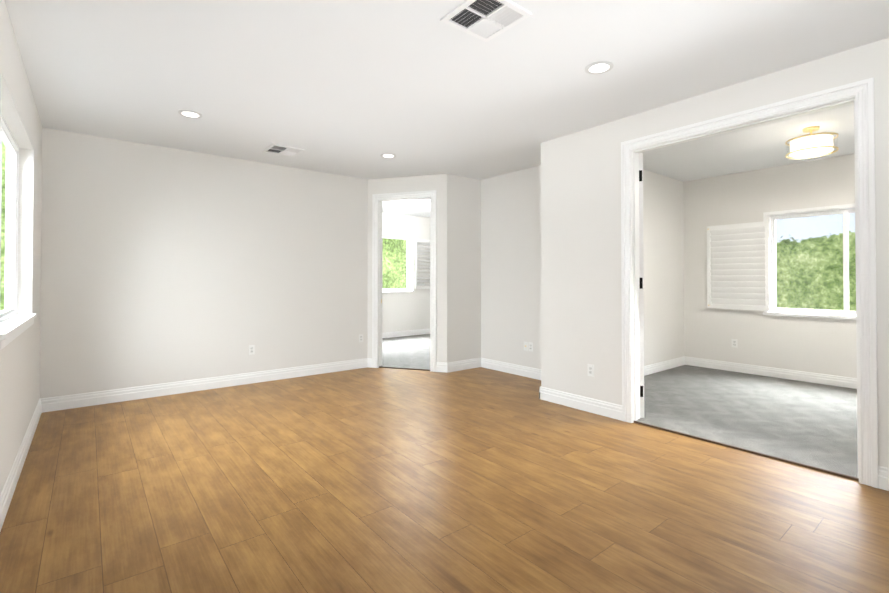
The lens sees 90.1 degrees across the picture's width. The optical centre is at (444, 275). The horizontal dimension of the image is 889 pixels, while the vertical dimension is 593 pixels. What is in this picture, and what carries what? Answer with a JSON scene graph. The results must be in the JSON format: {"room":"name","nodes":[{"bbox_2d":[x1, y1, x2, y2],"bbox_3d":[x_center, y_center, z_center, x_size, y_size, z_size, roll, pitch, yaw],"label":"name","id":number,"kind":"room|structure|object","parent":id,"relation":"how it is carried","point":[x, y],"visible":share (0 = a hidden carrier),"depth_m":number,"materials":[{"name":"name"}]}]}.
{"room":"empty living room","nodes":[
{"label":"empty living room","id":0,"kind":"room"},
{"bbox_2d":[382,334,429,369],"bbox_3d":[-0.397,1.353,8.094,5.150,0.017,3.624,1,-1,-39],"label":"floor","id":1,"kind":"structure","parent":0,"point":[413,351],"depth_m":7.69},
{"bbox_2d":[0,367,888,592],"bbox_3d":[-0.092,1.297,2.394,6.180,0.004,7.710,1,-1,-39],"label":"floor","id":2,"kind":"structure","parent":0,"point":[391,480],"depth_m":2.53,"materials":[{"name":"brown wood"}]},
{"bbox_2d":[0,0,888,494],"bbox_3d":[0.146,-0.054,4.281,9.164,2.740,10.490,1,-1,-39],"label":"wall","id":3,"kind":"structure","parent":0,"point":[142,264],"depth_m":5.10,"materials":[{"name":"paint"}]},
{"bbox_2d":[0,114,36,349],"bbox_3d":[-2.856,-0.322,2.896,0.178,1.415,1.790,1,-1,-39],"label":"window unit","id":4,"kind":"structure","parent":3,"relation":"in","point":[12,209],"depth_m":3.48,"materials":[{"name":"white plastic"}]},
{"bbox_2d":[249,345,254,354],"bbox_3d":[-2.371,0.919,5.456,0.070,0.114,0.008,1,-1,-39],"label":"outlet","id":5,"kind":"object","parent":3,"relation":"attached to","point":[251,349],"visible":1,"depth_m":5.45,"materials":[{"name":"white plastic"}]},
{"bbox_2d":[359,334,362,341],"bbox_3d":[-1.202,0.909,6.396,0.070,0.114,0.008,1,-1,-39],"label":"outlet","id":6,"kind":"object","parent":3,"relation":"attached to","point":[360,337],"visible":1,"depth_m":6.39,"materials":[{"name":"white plastic"}]},
{"bbox_2d":[382,236,409,290],"bbox_3d":[-1.514,-0.260,9.625,1.805,1.220,0.065,1,-1,-39],"label":"window unit","id":7,"kind":"structure","parent":3,"relation":"in","point":[407,288],"depth_m":10.06,"materials":[{"name":"white plastic"}]},
{"bbox_2d":[382,233,414,292],"bbox_3d":[-1.427,-0.262,9.516,1.897,1.292,0.045,1,-1,-39],"label":"window frame","id":8,"kind":"structure","parent":3,"relation":"in","point":[412,264],"depth_m":10.06,"materials":[{"name":"white"}]},
{"bbox_2d":[414,239,429,288],"bbox_3d":[-0.479,-0.254,10.248,0.510,1.140,0.075,1,-1,-39],"label":"window shutter","id":9,"kind":"object","parent":3,"relation":"attached to","point":[425,285],"visible":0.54,"depth_m":10.21,"materials":[{"name":"white wood"}]},
{"bbox_2d":[0,329,888,530],"bbox_3d":[0.176,1.248,4.272,8.850,0.134,10.200,1,-1,-39],"label":"baseboard","id":10,"kind":"structure","parent":3,"relation":"attached to","point":[575,401],"depth_m":5.17,"materials":[{"name":"white wood"}]},
{"bbox_2d":[524,342,527,350],"bbox_3d":[1.063,0.933,5.830,0.018,0.114,0.070,1,-1,-39],"label":"outlet","id":11,"kind":"object","parent":3,"relation":"attached to","point":[526,346],"visible":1,"depth_m":5.82,"materials":[{"name":"white plastic"}]},
{"bbox_2d":[529,342,532,351],"bbox_3d":[1.121,0.932,5.767,0.008,0.114,0.070,1,-1,-39],"label":"outlet","id":12,"kind":"object","parent":3,"relation":"attached to","point":[530,346],"visible":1,"depth_m":5.76,"materials":[{"name":"white plastic"}]},
{"bbox_2d":[588,364,593,376],"bbox_3d":[1.406,0.915,4.264,0.008,0.114,0.070,1,-1,-39],"label":"outlet","id":13,"kind":"object","parent":3,"relation":"attached to","point":[590,370],"visible":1,"depth_m":4.26,"materials":[{"name":"white plastic"}]},
{"bbox_2d":[379,366,858,480],"bbox_3d":[0.835,1.311,4.618,0.516,0.016,5.075,1,-1,-39],"label":"trim","id":14,"kind":"structure","parent":3,"relation":"attached to","point":[768,456],"depth_m":3.29,"materials":[{"name":"brown"}]},
{"bbox_2d":[372,77,877,487],"bbox_3d":[0.833,0.062,4.662,0.715,2.516,5.300,1,-1,-39],"label":"door frame","id":15,"kind":"structure","parent":3,"relation":"attached to","point":[859,95],"depth_m":3.25,"materials":[{"name":"white wood"}]},
{"bbox_2d":[639,153,643,417],"bbox_3d":[1.906,0.093,4.398,0.086,2.416,0.761,0,-1,21],"label":"door leaf","id":16,"kind":"structure","parent":3,"relation":"in","point":[641,258],"depth_m":4.04,"materials":[{"name":"white wood"}]},
{"bbox_2d":[732,339,737,347],"bbox_3d":[3.987,0.936,6.096,0.008,0.114,0.070,1,-1,-39],"label":"outlet","id":17,"kind":"object","parent":3,"relation":"attached to","point":[734,343],"visible":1,"depth_m":6.09,"materials":[{"name":"white plastic"}]},
{"bbox_2d":[707,221,770,310],"bbox_3d":[3.988,-0.117,6.040,0.036,1.165,0.750,1,-1,-39],"label":"window shutter","id":18,"kind":"object","parent":3,"relation":"attached to","point":[738,266],"visible":1,"depth_m":6.01,"materials":[{"name":"white"}]},
{"bbox_2d":[763,203,855,319],"bbox_3d":[4.746,-0.159,5.256,0.195,1.342,1.592,1,-1,-39],"label":"bedroom window","id":19,"kind":"structure","parent":3,"relation":"in","point":[846,250],"depth_m":5.50,"materials":[{"name":"white plastic"}]},
{"bbox_2d":[5,0,888,217],"bbox_3d":[0.161,-1.485,4.265,9.180,0.120,10.560,1,-1,-39],"label":"ceiling","id":20,"kind":"structure","parent":0,"point":[354,88],"depth_m":3.16,"materials":[{"name":"paint"}]},
{"bbox_2d":[178,110,201,117],"bbox_3d":[-2.251,-1.425,3.928,0.188,0.006,0.188,1,-1,-39],"label":"recessed light","id":21,"kind":"object","parent":20,"relation":"in","point":[189,113],"visible":1,"depth_m":3.92,"materials":[{"name":"white plastic"}]},
{"bbox_2d":[262,143,304,156],"bbox_3d":[-1.819,-1.410,5.019,0.360,0.013,0.360,1,-1,-39],"label":"ceiling vent","id":22,"kind":"object","parent":20,"relation":"in","point":[278,149],"visible":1,"depth_m":5.00,"materials":[{"name":"white metal"}]},
{"bbox_2d":[380,153,395,157],"bbox_3d":[-0.664,-1.411,5.242,0.188,0.006,0.188,1,-1,-39],"label":"recessed light","id":23,"kind":"object","parent":20,"relation":"in","point":[387,155],"visible":1,"depth_m":5.22,"materials":[{"name":"white plastic"}]},
{"bbox_2d":[440,0,531,41],"bbox_3d":[0.230,-1.438,2.471,0.360,0.013,0.360,1,-1,-39],"label":"ceiling vent","id":24,"kind":"object","parent":20,"relation":"in","point":[485,20],"visible":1,"depth_m":2.47,"materials":[{"name":"white metal"}]},
{"bbox_2d":[585,61,613,73],"bbox_3d":[1.070,-1.435,3.070,0.188,0.006,0.188,1,-1,-39],"label":"recessed light","id":25,"kind":"object","parent":20,"relation":"in","point":[599,67],"visible":1,"depth_m":3.06,"materials":[{"name":"white plastic"}]},
{"bbox_2d":[785,126,838,158],"bbox_3d":[3.550,-1.302,4.293,0.396,0.245,0.396,1,-1,-39],"label":"light","id":26,"kind":"object","parent":20,"relation":"attached to","point":[810,145],"visible":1,"depth_m":4.22,"materials":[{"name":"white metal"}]},
{"bbox_2d":[637,365,857,477],"bbox_3d":[3.557,1.310,4.174,3.184,0.017,3.830,1,-1,-39],"label":"floor","id":27,"kind":"structure","parent":0,"point":[810,424],"depth_m":4.17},
{"label":"outside","id":28,"kind":"structure","parent":0,"visible":0},
{"bbox_2d":[0,141,406,310],"bbox_3d":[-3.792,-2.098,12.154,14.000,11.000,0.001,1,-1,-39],"label":"trees","id":29,"kind":"object","parent":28,"point":[390,266],"depth_m":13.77,"materials":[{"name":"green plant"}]},
{"bbox_2d":[776,213,855,310],"bbox_3d":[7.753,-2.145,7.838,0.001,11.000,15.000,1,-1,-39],"label":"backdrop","id":30,"kind":"structure","parent":28,"point":[830,281],"depth_m":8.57,"materials":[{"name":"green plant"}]}
]}

